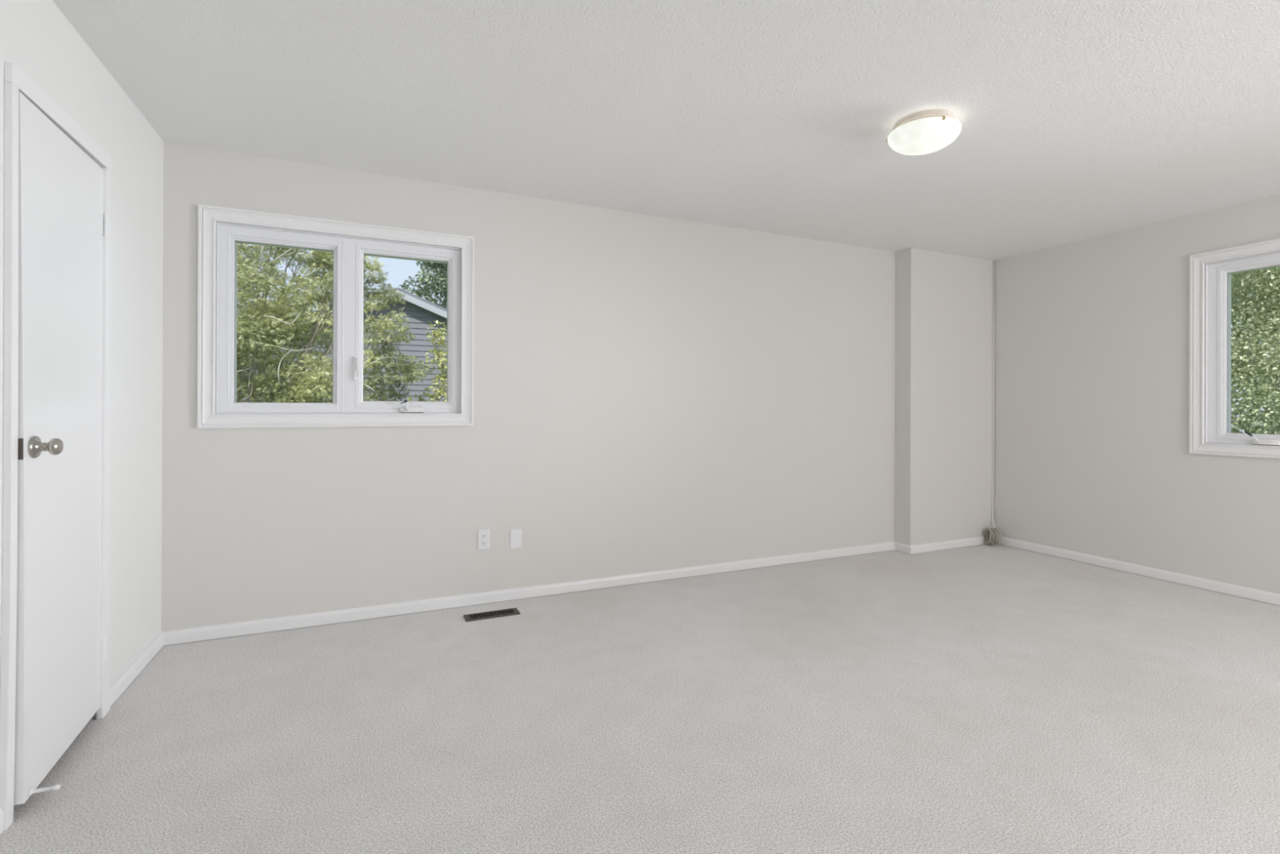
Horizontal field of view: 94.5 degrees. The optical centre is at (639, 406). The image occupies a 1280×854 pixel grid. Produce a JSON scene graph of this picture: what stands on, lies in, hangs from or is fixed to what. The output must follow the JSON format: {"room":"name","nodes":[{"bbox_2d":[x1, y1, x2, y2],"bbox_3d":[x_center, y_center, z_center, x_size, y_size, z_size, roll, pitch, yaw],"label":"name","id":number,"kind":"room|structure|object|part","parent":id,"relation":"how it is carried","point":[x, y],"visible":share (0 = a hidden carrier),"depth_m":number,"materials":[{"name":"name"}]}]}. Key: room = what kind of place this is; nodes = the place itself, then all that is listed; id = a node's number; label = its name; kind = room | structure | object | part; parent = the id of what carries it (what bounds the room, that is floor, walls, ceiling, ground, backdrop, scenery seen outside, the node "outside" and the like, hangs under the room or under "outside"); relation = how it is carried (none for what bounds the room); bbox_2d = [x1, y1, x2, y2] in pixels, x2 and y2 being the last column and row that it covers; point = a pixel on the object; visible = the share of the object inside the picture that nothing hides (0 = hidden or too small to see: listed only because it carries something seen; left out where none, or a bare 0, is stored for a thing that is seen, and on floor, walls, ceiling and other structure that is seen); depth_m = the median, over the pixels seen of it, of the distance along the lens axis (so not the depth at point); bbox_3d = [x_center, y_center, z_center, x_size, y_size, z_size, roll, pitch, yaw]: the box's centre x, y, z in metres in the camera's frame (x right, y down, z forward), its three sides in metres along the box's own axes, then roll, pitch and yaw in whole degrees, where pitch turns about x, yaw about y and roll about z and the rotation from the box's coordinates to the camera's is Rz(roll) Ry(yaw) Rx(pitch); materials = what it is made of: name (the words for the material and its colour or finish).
{"room":"empty bedroom","nodes":[
{"label":"empty bedroom","id":0,"kind":"room"},
{"bbox_2d":[0,0,163,686],"bbox_3d":[-1.310,-0.061,0.465,0.150,2.440,5.500,0,0,-24],"label":"wall","id":1,"kind":"structure","parent":0,"point":[36,37],"depth_m":2.42,"materials":[{"name":"white paint"}]},
{"bbox_2d":[0,808,4,834],"bbox_3d":[1.692,1.137,1.069,5.826,0.065,3.828,0,0,-24],"label":"baseboard","id":2,"kind":"structure","parent":1,"relation":"attached to","point":[2,813],"depth_m":1.61,"materials":[{"name":"white paint"}]},
{"bbox_2d":[0,61,111,830],"bbox_3d":[-1.908,0.105,1.925,0.242,2.108,0.703,0,0,-24],"label":"door","id":3,"kind":"structure","parent":1,"relation":"in","point":[55,633],"depth_m":1.82,"materials":[{"name":"white paint"}]},
{"bbox_3d":[-1.751,0.121,1.670,0.018,0.060,0.005,0,0,-24],"label":"latch plate","id":4,"kind":"part","parent":3,"relation":"part of","materials":[{"name":"grey"}]},
{"bbox_3d":[-1.735,0.119,1.735,0.062,0.065,0.065,0,0,-24],"label":"knob","id":5,"kind":"part","parent":3,"relation":"part of","materials":[{"name":"silver metal"}]},
{"bbox_2d":[110,631,164,706],"bbox_3d":[-2.171,1.123,2.561,0.013,0.065,0.672,0,0,-24],"label":"baseboard","id":6,"kind":"structure","parent":1,"relation":"attached to","point":[126,678],"depth_m":2.52,"materials":[{"name":"white paint"}]},
{"bbox_2d":[161,141,895,631],"bbox_3d":[0.312,-0.051,4.133,6.126,2.440,0.150,0,0,-24],"label":"wall","id":7,"kind":"structure","parent":0,"point":[651,393],"depth_m":3.67,"materials":[{"name":"white paint"}]},
{"bbox_2d":[197,204,474,428],"bbox_3d":[-1.602,-0.439,3.250,1.320,1.100,0.164,0,0,-24],"label":"window","id":8,"kind":"structure","parent":7,"relation":"in","point":[218,406],"depth_m":3.20,"materials":[{"name":"white paint"}]},
{"bbox_3d":[-1.873,-0.432,3.131,0.496,0.876,0.078,0,0,-24],"label":"sash","id":9,"kind":"part","parent":8,"relation":"part of","materials":[{"name":"white plastic"}]},
{"bbox_3d":[-1.534,-0.211,3.218,0.025,0.106,0.012,0,0,38],"label":"lever","id":10,"kind":"part","parent":8,"relation":"part of","materials":[{"name":"white plastic"}]},
{"bbox_3d":[-1.330,-0.435,3.376,0.532,0.900,0.079,0,0,-24],"label":"sash","id":11,"kind":"part","parent":8,"relation":"part of","materials":[{"name":"white plastic"}]},
{"bbox_2d":[477,528,489,550],"bbox_3d":[-0.921,0.788,3.489,0.070,0.117,0.008,0,0,-24],"label":"power outlet","id":12,"kind":"object","parent":7,"relation":"attached to","point":[483,535],"visible":1,"depth_m":3.49,"materials":[{"name":"white plastic"}]},
{"bbox_2d":[480,541,486,546],"bbox_3d":[-0.920,0.808,3.487,0.029,0.029,0.003,0,0,-24],"label":"receptacle","id":13,"kind":"object","parent":12,"relation":"attached to","point":[482,543],"depth_m":3.49,"materials":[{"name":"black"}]},
{"bbox_2d":[480,533,486,538],"bbox_3d":[-0.920,0.767,3.487,0.029,0.029,0.003,0,0,-24],"label":"receptacle","id":14,"kind":"object","parent":12,"relation":"attached to","point":[482,535],"depth_m":3.49,"materials":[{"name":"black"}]},
{"bbox_2d":[510,528,521,549],"bbox_3d":[-0.748,0.802,3.568,0.070,0.117,0.008,0,0,-24],"label":"wall plate","id":15,"kind":"object","parent":7,"relation":"attached to","point":[515,535],"visible":1,"depth_m":3.57,"materials":[{"name":"white plastic"}]},
{"bbox_2d":[162,535,989,645],"bbox_3d":[0.374,1.134,3.986,5.826,0.065,0.169,0,0,-24],"label":"baseboard","id":16,"kind":"structure","parent":7,"relation":"attached to","point":[256,626],"depth_m":3.56,"materials":[{"name":"white paint"}]},
{"bbox_2d":[0,542,1279,853],"bbox_3d":[1.409,1.230,1.694,6.126,0.120,5.500,0,0,-24],"label":"floor","id":17,"kind":"structure","parent":0,"point":[985,698],"depth_m":2.17,"materials":[{"name":"carpet"}]},
{"bbox_2d":[462,607,519,621],"bbox_3d":[-0.826,1.161,3.301,0.296,0.006,0.102,0,0,-24],"label":"floor vent","id":18,"kind":"object","parent":17,"relation":"in","point":[510,611],"visible":1,"depth_m":3.30,"materials":[{"name":"brown metal"}]},
{"bbox_2d":[52,0,1279,260],"bbox_3d":[1.418,-1.330,1.697,6.126,0.120,5.500,0,0,-24],"label":"ceiling","id":19,"kind":"structure","parent":0,"point":[1079,120],"depth_m":2.45,"materials":[{"name":"white paint"}]},
{"bbox_2d":[885,109,961,155],"bbox_3d":[1.274,-1.209,2.657,0.304,0.122,0.300,0,0,-24],"label":"ceiling light","id":20,"kind":"object","parent":19,"relation":"attached to","point":[931,131],"visible":1,"depth_m":2.57,"materials":[{"name":"beige glass"}]},
{"bbox_2d":[983,260,1001,545],"bbox_3d":[2.989,-0.042,5.032,0.109,2.432,0.183,0,0,8],"label":"coiled cable","id":21,"kind":"object","parent":19,"relation":"hanging from","point":[992,535],"visible":1,"depth_m":5.10,"materials":[{"name":"beige plastic"}]},
{"bbox_2d":[894,247,993,545],"bbox_3d":[2.577,-0.042,4.989,0.995,2.440,0.156,0,0,-24],"label":"wall","id":22,"kind":"structure","parent":0,"point":[944,301],"depth_m":4.87,"materials":[{"name":"white paint"}]},
{"bbox_2d":[993,193,1279,594],"bbox_3d":[4.137,-0.039,2.926,0.150,2.440,5.500,0,0,-24],"label":"wall","id":23,"kind":"structure","parent":0,"point":[1092,456],"depth_m":4.25,"materials":[{"name":"white paint"}]},
{"bbox_2d":[998,535,1279,605],"bbox_3d":[4.091,1.145,2.820,0.013,0.065,5.044,0,0,-24],"label":"baseboard","id":24,"kind":"structure","parent":23,"relation":"attached to","point":[1202,583],"depth_m":4.07,"materials":[{"name":"white paint"}]},
{"bbox_2d":[1189,238,1279,458],"bbox_3d":[3.946,-0.340,3.312,0.162,1.299,1.321,0,0,-24],"label":"window","id":25,"kind":"structure","parent":23,"relation":"in","point":[1210,284],"depth_m":3.79,"materials":[{"name":"white paint"}]},
{"bbox_3d":[3.834,-0.337,3.563,0.079,1.099,0.532,0,0,-24],"label":"sash","id":26,"kind":"part","parent":25,"relation":"part of","materials":[{"name":"white plastic"}]},
{"bbox_3d":[3.739,0.198,3.600,0.022,0.049,0.037,0,0,-24],"label":"crank arm","id":27,"kind":"part","parent":25,"relation":"part of","materials":[{"name":"white plastic"}]},
{"label":"outside","id":28,"kind":"structure","parent":0,"visible":0},
{"bbox_3d":[-4.165,4.267,13.002,85.000,0.200,100.000,0,0,-24],"label":"ground","id":29,"kind":"structure","parent":28,"visible":0},
{"bbox_2d":[236,243,434,402],"bbox_3d":[-4.264,0.214,5.855,3.651,7.916,2.657,0,0,-38],"label":"cedar tree","id":30,"kind":"object","parent":29,"relation":"on","point":[257,317],"visible":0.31,"depth_m":5.75,"materials":[{"name":"green plant"}]},
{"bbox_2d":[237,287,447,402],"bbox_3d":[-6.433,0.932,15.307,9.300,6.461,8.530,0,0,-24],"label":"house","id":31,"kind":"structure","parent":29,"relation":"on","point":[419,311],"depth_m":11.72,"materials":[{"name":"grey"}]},
{"bbox_2d":[399,260,447,309],"bbox_3d":[-6.641,-2.522,26.240,7.551,13.430,5.794,0,0,-27],"label":"maple","id":32,"kind":"object","parent":29,"relation":"on","point":[434,285],"visible":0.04,"depth_m":24.46,"materials":[{"name":"green plant"}]},
{"bbox_2d":[407,320,447,401],"bbox_3d":[-2.173,1.611,6.577,0.840,5.109,0.566,0,0,-35],"label":"maple","id":33,"kind":"object","parent":29,"relation":"on","point":[438,353],"visible":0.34,"depth_m":6.46,"materials":[{"name":"green plant"}]},
{"bbox_2d":[1231,266,1279,434],"bbox_3d":[8.134,0.304,7.139,3.069,7.808,4.553,0,0,-24],"label":"tree","id":34,"kind":"object","parent":29,"relation":"on","point":[1263,314],"visible":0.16,"depth_m":6.74,"materials":[{"name":"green plant"}]},
{"bbox_2d":[1231,276,1279,434],"bbox_3d":[12.394,-0.443,12.733,6.414,9.371,8.914,0,0,-21],"label":"back elm","id":35,"kind":"object","parent":29,"relation":"on","point":[1251,388],"visible":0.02,"depth_m":11.21,"materials":[{"name":"green plant"}]}
]}

